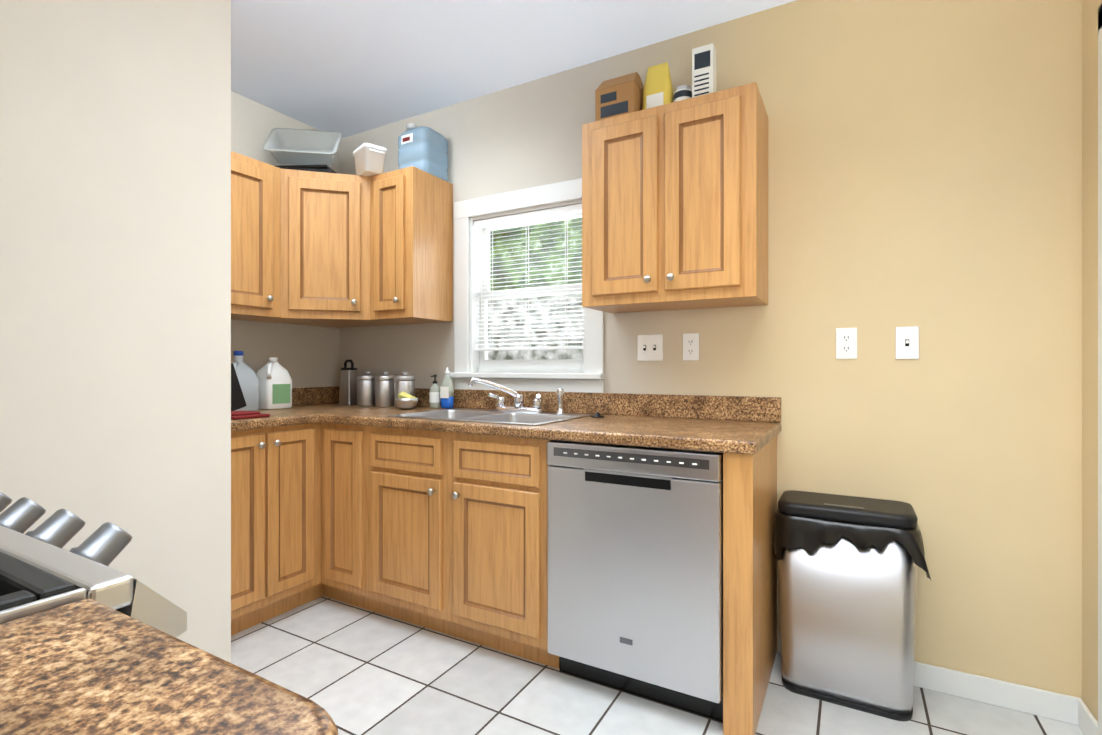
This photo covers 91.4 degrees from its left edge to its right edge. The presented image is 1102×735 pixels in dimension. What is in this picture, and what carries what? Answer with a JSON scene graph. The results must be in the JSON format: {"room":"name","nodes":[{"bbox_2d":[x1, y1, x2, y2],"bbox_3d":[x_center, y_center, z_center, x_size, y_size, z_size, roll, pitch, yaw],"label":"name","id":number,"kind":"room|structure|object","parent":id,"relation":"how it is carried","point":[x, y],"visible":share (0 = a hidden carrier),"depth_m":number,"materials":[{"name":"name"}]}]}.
{"room":"kitchen","nodes":[
{"label":"kitchen","id":0,"kind":"room"},
{"bbox_2d":[0,0,230,662],"bbox_3d":[-1.840,-0.153,1.177,1.490,2.560,1.400,0,0,29],"label":"wall","id":1,"kind":"structure","parent":0,"point":[115,262],"depth_m":1.22,"materials":[{"name":"beige paint"}]},
{"bbox_2d":[231,91,339,387],"bbox_3d":[-1.738,-0.153,2.764,0.120,2.560,1.470,0,0,29],"label":"wall","id":2,"kind":"structure","parent":0,"point":[307,355],"depth_m":3.00,"materials":[{"name":"beige paint"}]},
{"bbox_2d":[231,151,282,321],"bbox_3d":[-1.572,-0.624,2.598,0.327,0.750,0.380,0,0,29],"label":"upper cabinet","id":3,"kind":"object","parent":2,"relation":"attached to","point":[256,186],"depth_m":2.58,"materials":[{"name":"brown wood"}]},
{"bbox_2d":[271,169,390,327],"bbox_3d":[-1.209,-0.624,2.960,0.608,0.750,0.608,0,0,29],"label":"upper cabinet","id":4,"kind":"object","parent":2,"relation":"attached to","point":[323,249],"depth_m":2.75,"materials":[{"name":"brown wood"}]},
{"bbox_2d":[263,128,341,172],"bbox_3d":[-1.319,-1.149,2.890,0.389,0.300,0.275,0,0,-2],"label":"plastic bin","id":5,"kind":"object","parent":4,"relation":"on","point":[306,150],"visible":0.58,"depth_m":2.87,"materials":[{"name":"grey plastic"}]},
{"bbox_2d":[353,143,386,175],"bbox_3d":[-0.939,-1.070,2.806,0.124,0.142,0.201,0,0,-41],"label":"plastic container","id":6,"kind":"object","parent":4,"relation":"on","point":[369,159],"visible":0.98,"depth_m":2.76,"materials":[{"name":"white plastic"}]},
{"bbox_2d":[231,0,795,137],"bbox_3d":[0.063,-1.463,1.025,4.960,0.060,2.990,0,0,29],"label":"ceiling","id":7,"kind":"structure","parent":0,"point":[346,68],"depth_m":2.39,"materials":[{"name":"paint"}]},
{"bbox_2d":[231,596,1083,734],"bbox_3d":[0.063,1.157,1.025,4.960,0.060,2.990,0,0,29],"label":"floor","id":8,"kind":"structure","parent":0,"point":[350,669],"depth_m":1.84,"materials":[{"name":"tile"}]},
{"bbox_2d":[0,492,186,637],"bbox_3d":[-0.908,0.639,0.466,0.760,0.975,0.767,0,0,29],"label":"stove","id":9,"kind":"object","parent":8,"relation":"on","point":[41,570],"visible":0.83,"depth_m":0.57,"materials":[{"name":"silver metal"}]},
{"bbox_2d":[231,422,318,635],"bbox_3d":[-1.560,0.693,2.322,0.616,0.868,0.867,0,0,29],"label":"base cabinet","id":10,"kind":"object","parent":8,"relation":"on","point":[275,470],"depth_m":2.34,"materials":[{"name":"brown wood"}]},
{"bbox_2d":[231,387,314,430],"bbox_3d":[-1.565,0.187,2.292,0.638,0.140,0.810,0,0,29],"label":"countertop","id":11,"kind":"structure","parent":10,"relation":"on","point":[302,411],"depth_m":2.46,"materials":[{"name":"stone"}]},
{"bbox_2d":[231,363,246,410],"bbox_3d":[-1.496,0.057,2.438,0.100,0.314,0.182,0,0,29],"label":"knife block","id":12,"kind":"object","parent":11,"relation":"on","point":[237,400],"visible":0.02,"depth_m":2.45,"materials":[{"name":"black"}]},
{"bbox_2d":[233,351,258,410],"bbox_3d":[-1.555,0.067,2.677,0.149,0.298,0.149,0,0,29],"label":"jug","id":13,"kind":"object","parent":11,"relation":"on","point":[248,379],"visible":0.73,"depth_m":2.66,"materials":[{"name":"white plastic"}]},
{"bbox_2d":[231,411,269,419],"bbox_3d":[-1.356,0.205,2.339,0.200,0.022,0.160,0,0,29],"label":"cloth","id":14,"kind":"object","parent":11,"relation":"on","point":[235,415],"visible":0.69,"depth_m":2.30,"materials":[{"name":"red fabric"}]},
{"bbox_2d":[256,357,291,409],"bbox_3d":[-1.461,0.082,2.825,0.149,0.268,0.149,0,0,29],"label":"jug","id":15,"kind":"object","parent":11,"relation":"on","point":[275,383],"visible":0.96,"depth_m":2.77,"materials":[{"name":"white plastic"}]},
{"bbox_2d":[307,386,780,454],"bbox_3d":[-0.368,0.187,2.463,2.561,0.140,0.656,0,0,29],"label":"countertop","id":16,"kind":"structure","parent":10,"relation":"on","point":[749,425],"depth_m":2.20,"materials":[{"name":"stone"}]},
{"bbox_2d":[338,359,356,404],"bbox_3d":[-1.177,0.085,3.132,0.096,0.263,0.076,0,0,29],"label":"grater","id":17,"kind":"object","parent":16,"relation":"on","point":[348,389],"visible":1,"depth_m":3.11,"materials":[{"name":"silver metal"}]},
{"bbox_2d":[357,371,375,405],"bbox_3d":[-1.048,0.118,3.066,0.114,0.195,0.114,0,0,29],"label":"canister","id":18,"kind":"object","parent":16,"relation":"on","point":[366,389],"visible":0.9,"depth_m":3.02,"materials":[{"name":"silver metal"}]},
{"bbox_2d":[375,371,395,406],"bbox_3d":[-0.921,0.118,2.995,0.114,0.195,0.114,0,0,29],"label":"canister","id":19,"kind":"object","parent":16,"relation":"on","point":[384,390],"visible":0.88,"depth_m":2.95,"materials":[{"name":"silver metal"}]},
{"bbox_2d":[394,371,415,407],"bbox_3d":[-0.794,0.118,2.925,0.114,0.195,0.114,0,0,29],"label":"canister","id":20,"kind":"object","parent":16,"relation":"on","point":[404,382],"visible":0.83,"depth_m":2.88,"materials":[{"name":"silver metal"}]},
{"bbox_2d":[395,391,417,409],"bbox_3d":[-0.747,0.170,2.784,0.118,0.092,0.118,0,0,29],"label":"bowl","id":21,"kind":"object","parent":16,"relation":"on","point":[405,401],"visible":1,"depth_m":2.75,"materials":[{"name":"silver metal"}]},
{"bbox_2d":[429,375,440,407],"bbox_3d":[-0.623,0.127,2.882,0.059,0.178,0.065,0,0,29],"label":"soap pump","id":22,"kind":"object","parent":16,"relation":"on","point":[434,398],"visible":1,"depth_m":2.86,"materials":[{"name":"white"}]},
{"bbox_2d":[440,367,453,408],"bbox_3d":[-0.550,0.107,2.850,0.072,0.217,0.046,0,0,29],"label":"dish soap","id":23,"kind":"object","parent":16,"relation":"on","point":[447,393],"visible":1,"depth_m":2.83,"materials":[{"name":"blue plastic"}]},
{"bbox_2d":[386,408,593,425],"bbox_3d":[-0.268,0.306,2.401,0.780,0.189,0.500,0,0,29],"label":"sink","id":24,"kind":"object","parent":16,"relation":"in","point":[487,416],"visible":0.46,"depth_m":2.47,"materials":[{"name":"silver metal"}]},
{"bbox_2d":[468,377,564,413],"bbox_3d":[-0.157,0.129,2.488,0.423,0.165,0.200,0,0,29],"label":"faucet","id":25,"kind":"object","parent":16,"relation":"on","point":[518,406],"visible":1,"depth_m":2.53,"materials":[{"name":"silver metal"}]},
{"bbox_2d":[591,412,603,417],"bbox_3d":[0.202,0.205,2.339,0.060,0.022,0.060,0,0,29],"label":"stopper","id":26,"kind":"object","parent":16,"relation":"on","point":[597,415],"visible":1,"depth_m":2.33,"materials":[{"name":"black plastic"}]},
{"bbox_2d":[319,422,366,608],"bbox_3d":[-0.791,0.693,2.721,0.284,0.868,0.618,0,0,29],"label":"base cabinet","id":27,"kind":"object","parent":8,"relation":"on","point":[342,447],"depth_m":2.47,"materials":[{"name":"brown wood"}]},
{"bbox_2d":[367,426,446,633],"bbox_3d":[-0.477,0.693,2.545,0.472,0.868,0.618,0,0,29],"label":"base cabinet","id":28,"kind":"object","parent":8,"relation":"on","point":[443,532],"depth_m":2.28,"materials":[{"name":"brown wood"}]},
{"bbox_2d":[447,432,550,665],"bbox_3d":[-0.067,0.693,2.316,0.467,0.868,0.618,0,0,29],"label":"base cabinet","id":29,"kind":"object","parent":8,"relation":"on","point":[497,486],"depth_m":2.05,"materials":[{"name":"brown wood"}]},
{"bbox_2d":[547,440,722,721],"bbox_3d":[0.398,0.695,2.044,0.602,0.864,0.624,0,0,29],"label":"dishwasher","id":30,"kind":"object","parent":8,"relation":"on","point":[635,570],"visible":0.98,"depth_m":1.76,"materials":[{"name":"silver metal"}]},
{"bbox_2d":[774,490,930,720],"bbox_3d":[1.032,0.797,1.879,0.455,0.660,0.296,0,0,29],"label":"trash can","id":31,"kind":"object","parent":8,"relation":"on","point":[848,565],"visible":1,"depth_m":1.78,"materials":[{"name":"silver metal"}]},
{"bbox_3d":[-0.441,0.693,0.136,0.362,0.868,0.697,0,0,29],"label":"base cabinet","id":32,"kind":"object","parent":8,"relation":"on","visible":0},
{"bbox_2d":[0,598,337,734],"bbox_3d":[-0.440,0.237,0.124,0.384,0.040,0.683,0,0,29],"label":"countertop","id":33,"kind":"structure","parent":32,"relation":"on","point":[88,666],"depth_m":0.37,"materials":[{"name":"stone"}]},
{"bbox_2d":[340,0,1081,698],"bbox_3d":[0.763,-0.153,2.278,4.960,2.560,0.120,0,0,29],"label":"wall","id":34,"kind":"structure","parent":0,"point":[924,164],"depth_m":1.91,"materials":[{"name":"beige paint"}]},
{"bbox_2d":[367,166,452,324],"bbox_3d":[-0.743,-0.624,2.861,0.299,0.750,0.327,0,0,29],"label":"upper cabinet","id":35,"kind":"object","parent":34,"relation":"attached to","point":[410,209],"depth_m":2.75,"materials":[{"name":"brown wood"}]},
{"bbox_2d":[398,123,447,181],"bbox_3d":[-0.687,-1.147,2.892,0.210,0.296,0.202,0,0,29],"label":"jug","id":36,"kind":"object","parent":35,"relation":"on","point":[424,148],"visible":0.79,"depth_m":2.81,"materials":[{"name":"blue plastic"}]},
{"bbox_2d":[450,178,604,392],"bbox_3d":[-0.119,-0.387,2.745,0.885,1.012,0.165,0,0,29],"label":"window","id":37,"kind":"structure","parent":34,"relation":"in","point":[585,372],"depth_m":2.78,"materials":[{"name":"white wood"}]},
{"bbox_2d":[474,203,583,350],"bbox_3d":[-0.122,-0.435,2.729,0.647,0.695,0.045,0,0,29],"label":"window blinds","id":38,"kind":"object","parent":37,"relation":"attached to","point":[546,213],"visible":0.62,"depth_m":2.72,"materials":[{"name":"white plastic"}]},
{"bbox_2d":[637,334,662,360],"bbox_3d":[0.436,-0.088,2.381,0.116,0.116,0.014,0,0,29],"label":"switch plate","id":39,"kind":"object","parent":34,"relation":"attached to","point":[649,347],"visible":1,"depth_m":2.38,"materials":[{"name":"white plastic"}]},
{"bbox_2d":[582,82,767,312],"bbox_3d":[0.485,-0.624,2.156,0.677,0.749,0.360,0,0,29],"label":"upper cabinet","id":40,"kind":"object","parent":34,"relation":"attached to","point":[674,205],"visible":1,"depth_m":2.01,"materials":[{"name":"brown wood"}]},
{"bbox_2d":[595,72,643,120],"bbox_3d":[0.296,-1.107,2.263,0.170,0.215,0.161,0,0,29],"label":"box","id":41,"kind":"object","parent":40,"relation":"on","point":[618,96],"visible":0.54,"depth_m":2.20,"materials":[{"name":"brown cardboard"}]},
{"bbox_2d":[643,62,672,109],"bbox_3d":[0.437,-1.117,2.196,0.120,0.235,0.080,0,0,29],"label":"bag","id":42,"kind":"object","parent":40,"relation":"on","point":[658,89],"visible":0.62,"depth_m":2.17,"materials":[{"name":"yellow paper"}]},
{"bbox_2d":[674,85,691,101],"bbox_3d":[0.529,-1.057,2.156,0.074,0.116,0.074,0,0,29],"label":"can","id":43,"kind":"object","parent":40,"relation":"on","point":[682,92],"visible":0.48,"depth_m":2.12,"materials":[{"name":"silver metal"}]},
{"bbox_2d":[692,43,715,97],"bbox_3d":[0.595,-1.117,2.090,0.080,0.235,0.061,0,0,29],"label":"carton","id":44,"kind":"object","parent":40,"relation":"on","point":[704,70],"visible":0.73,"depth_m":2.06,"materials":[{"name":"white cardboard"}]},
{"bbox_2d":[683,333,698,360],"bbox_3d":[0.596,-0.088,2.295,0.070,0.116,0.008,0,0,29],"label":"electrical outlet plate","id":45,"kind":"object","parent":34,"relation":"attached to","point":[690,346],"visible":1,"depth_m":2.29,"materials":[{"name":"white plastic"}]},
{"bbox_2d":[836,328,856,358],"bbox_3d":[1.104,-0.090,2.011,0.070,0.116,0.008,0,0,29],"label":"electrical outlet plate","id":46,"kind":"object","parent":34,"relation":"attached to","point":[846,343],"visible":1,"depth_m":2.01,"materials":[{"name":"white plastic"}]},
{"bbox_2d":[896,326,918,358],"bbox_3d":[1.269,-0.088,1.916,0.070,0.116,0.014,0,0,29],"label":"switch plate","id":47,"kind":"object","parent":34,"relation":"attached to","point":[907,342],"visible":1,"depth_m":1.92,"materials":[{"name":"white plastic"}]},
{"bbox_2d":[779,631,1097,734],"bbox_3d":[1.248,1.085,1.842,0.883,0.085,0.163,0,0,29],"label":"baseboard","id":48,"kind":"structure","parent":34,"relation":"attached to","point":[1042,703],"depth_m":1.78,"materials":[{"name":"white wood"}]},
{"bbox_2d":[1082,0,1101,721],"bbox_3d":[1.029,-0.153,0.416,0.120,2.560,2.870,0,0,29],"label":"wall","id":49,"kind":"structure","parent":0,"point":[1090,353],"depth_m":1.64,"materials":[{"name":"beige paint"}]},
{"bbox_2d":[1098,4,1101,734],"bbox_3d":[1.371,0.044,1.047,0.146,2.165,1.095,0,0,29],"label":"door frame","id":50,"kind":"structure","parent":49,"relation":"attached to","point":[1100,370],"depth_m":1.52,"materials":[{"name":"white"}]},
{"label":"outside","id":51,"kind":"structure","parent":0,"visible":0},
{"bbox_2d":[487,217,581,359],"bbox_3d":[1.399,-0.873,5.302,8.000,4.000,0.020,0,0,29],"label":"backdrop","id":52,"kind":"structure","parent":51,"point":[565,354],"depth_m":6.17,"materials":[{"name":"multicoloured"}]}
]}

